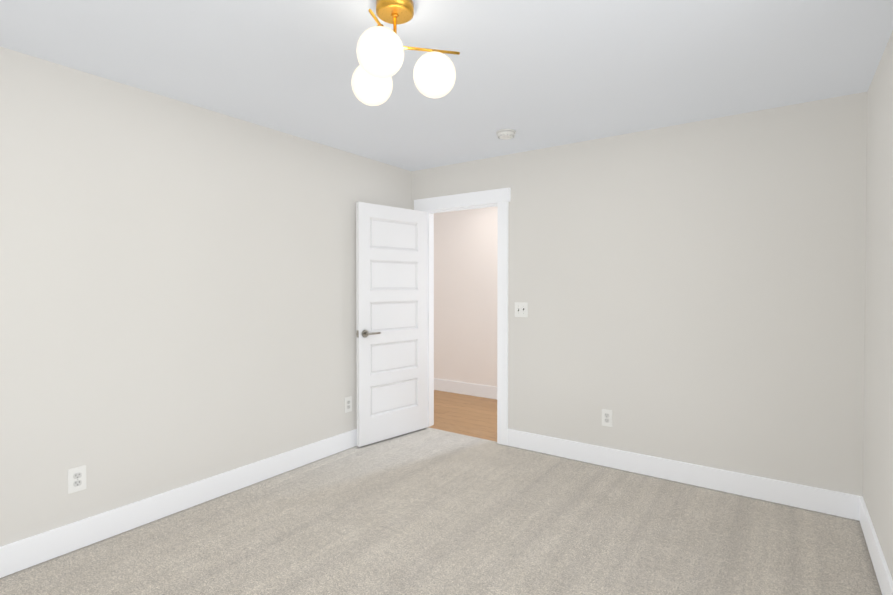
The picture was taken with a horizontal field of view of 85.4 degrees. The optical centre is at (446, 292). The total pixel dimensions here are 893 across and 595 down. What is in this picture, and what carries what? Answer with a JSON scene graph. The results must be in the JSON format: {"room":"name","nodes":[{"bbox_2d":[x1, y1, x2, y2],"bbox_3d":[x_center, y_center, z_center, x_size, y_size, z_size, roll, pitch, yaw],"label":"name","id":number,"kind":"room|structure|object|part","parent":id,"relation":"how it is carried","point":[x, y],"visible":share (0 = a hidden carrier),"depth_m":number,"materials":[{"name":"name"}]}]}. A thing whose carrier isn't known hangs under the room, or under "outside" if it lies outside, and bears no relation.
{"room":"empty bedroom","nodes":[
{"label":"empty bedroom","id":0,"kind":"room"},
{"bbox_2d":[0,46,411,546],"bbox_3d":[-1.623,0.134,2.940,0.120,2.540,4.540,1,1,35],"label":"wall","id":1,"kind":"structure","parent":0,"point":[177,294],"depth_m":2.77,"materials":[{"name":"paint"}]},
{"bbox_2d":[68,465,85,493],"bbox_3d":[-1.884,0.955,2.468,0.009,0.124,0.078,1,1,35],"label":"electrical outlet","id":2,"kind":"object","parent":1,"relation":"attached to","point":[76,479],"visible":1,"depth_m":2.46,"materials":[{"name":"white plastic"}]},
{"bbox_2d":[0,429,356,577],"bbox_3d":[-1.567,1.234,2.916,0.015,0.140,4.300,1,1,35],"label":"baseboard","id":3,"kind":"structure","parent":1,"relation":"attached to","point":[22,554],"depth_m":2.75,"materials":[{"name":"paint"}]},
{"bbox_2d":[344,396,351,412],"bbox_3d":[-0.809,0.928,3.992,0.009,0.124,0.078,1,1,35],"label":"electrical outlet","id":4,"kind":"object","parent":1,"relation":"attached to","point":[348,403],"visible":1,"depth_m":3.99,"materials":[{"name":"white plastic"}]},
{"bbox_2d":[0,427,881,594],"bbox_3d":[-0.211,1.367,1.974,3.320,0.100,4.320,1,1,35],"label":"floor carpet","id":5,"kind":"object","parent":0,"point":[428,511],"visible":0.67,"depth_m":2.57,"materials":[{"name":"beige carpet"}]},
{"bbox_2d":[0,0,892,170],"bbox_3d":[-0.216,-1.173,1.932,3.560,0.100,4.540,1,1,35],"label":"ceiling","id":6,"kind":"structure","parent":0,"point":[537,74],"depth_m":2.35,"materials":[{"name":"paint"}]},
{"bbox_2d":[351,0,459,105],"bbox_3d":[-0.239,-0.949,1.888,0.447,0.347,0.442,1,1,35],"label":"ceiling light","id":7,"kind":"object","parent":6,"relation":"attached to","point":[380,51],"visible":1,"depth_m":1.85,"materials":[{"name":"white glass"}]},
{"bbox_3d":[-0.246,-1.030,1.887,0.434,0.185,0.434,1,1,35],"label":"frame","id":8,"kind":"part","parent":7,"relation":"part of","materials":[{"name":"gold metal"}]},
{"bbox_2d":[496,129,515,139],"bbox_3d":[0.425,-1.121,3.450,0.140,0.043,0.140,1,1,35],"label":"smoke detector","id":9,"kind":"object","parent":6,"relation":"attached to","point":[504,134],"visible":1,"depth_m":3.41,"materials":[{"name":"white plastic"}]},
{"bbox_2d":[429,390,496,441],"bbox_3d":[0.325,1.329,5.095,4.600,0.092,1.400,1,1,35],"label":"floor","id":10,"kind":"structure","parent":0,"point":[470,415],"depth_m":5.04,"materials":[{"name":"brown wood"}]},
{"bbox_2d":[434,207,497,386],"bbox_3d":[0.763,0.097,5.700,4.840,2.540,0.120,1,1,35],"label":"wall","id":11,"kind":"structure","parent":0,"point":[465,291],"depth_m":5.99,"materials":[{"name":"paint"}]},
{"bbox_2d":[434,378,496,398],"bbox_3d":[0.724,1.202,5.659,4.600,0.148,0.015,1,1,35],"label":"baseboard","id":12,"kind":"structure","parent":11,"relation":"attached to","point":[479,390],"depth_m":5.99,"materials":[{"name":"paint"}]},
{"bbox_2d":[412,92,866,495],"bbox_3d":[1.056,0.123,3.756,3.320,2.540,0.120,1,1,35],"label":"wall","id":13,"kind":"structure","parent":0,"point":[692,292],"depth_m":3.23,"materials":[{"name":"paint"}]},
{"bbox_2d":[356,202,426,446],"bbox_3d":[-0.463,0.264,4.265,0.035,2.020,0.774,1,1,44],"label":"door","id":14,"kind":"structure","parent":13,"relation":"in","point":[391,282],"depth_m":4.22,"materials":[{"name":"paint"}]},
{"bbox_2d":[356,330,380,336],"bbox_3d":[-0.668,0.344,4.055,0.135,0.062,0.202,1,1,44],"label":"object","id":15,"kind":"structure","parent":14,"relation":"attached to","point":[365,333],"depth_m":4.00,"materials":[{"name":"grey metal"}]},
{"bbox_2d":[414,187,510,444],"bbox_3d":[0.154,0.208,4.395,1.020,2.168,0.168,1,1,35],"label":"door frame","id":16,"kind":"structure","parent":13,"relation":"attached to","point":[501,197],"depth_m":4.11,"materials":[{"name":"paint"}]},
{"bbox_2d":[515,302,527,316],"bbox_3d":[0.613,0.145,3.985,0.118,0.122,0.016,1,1,35],"label":"light switch","id":17,"kind":"object","parent":13,"relation":"attached to","point":[521,309],"visible":1,"depth_m":3.98,"materials":[{"name":"white plastic"}]},
{"bbox_2d":[602,409,612,426],"bbox_3d":[1.192,0.934,3.592,0.078,0.124,0.009,1,1,35],"label":"electrical outlet","id":18,"kind":"object","parent":13,"relation":"attached to","point":[607,415],"visible":1,"depth_m":3.59,"materials":[{"name":"white plastic"}]},
{"bbox_2d":[507,429,859,520],"bbox_3d":[1.439,1.228,3.418,2.260,0.140,0.015,1,1,35],"label":"baseboard","id":19,"kind":"structure","parent":13,"relation":"attached to","point":[836,503],"depth_m":3.23,"materials":[{"name":"paint"}]},
{"bbox_2d":[863,31,892,579],"bbox_3d":[1.190,0.160,0.959,0.120,2.540,4.540,1,1,35],"label":"wall","id":20,"kind":"structure","parent":0,"point":[878,436],"depth_m":2.30,"materials":[{"name":"paint"}]},
{"bbox_2d":[859,496,892,594],"bbox_3d":[1.134,1.260,1.012,0.015,0.140,4.300,1,1,35],"label":"baseboard","id":21,"kind":"structure","parent":20,"relation":"attached to","point":[883,575],"depth_m":2.26,"materials":[{"name":"paint"}]}
]}

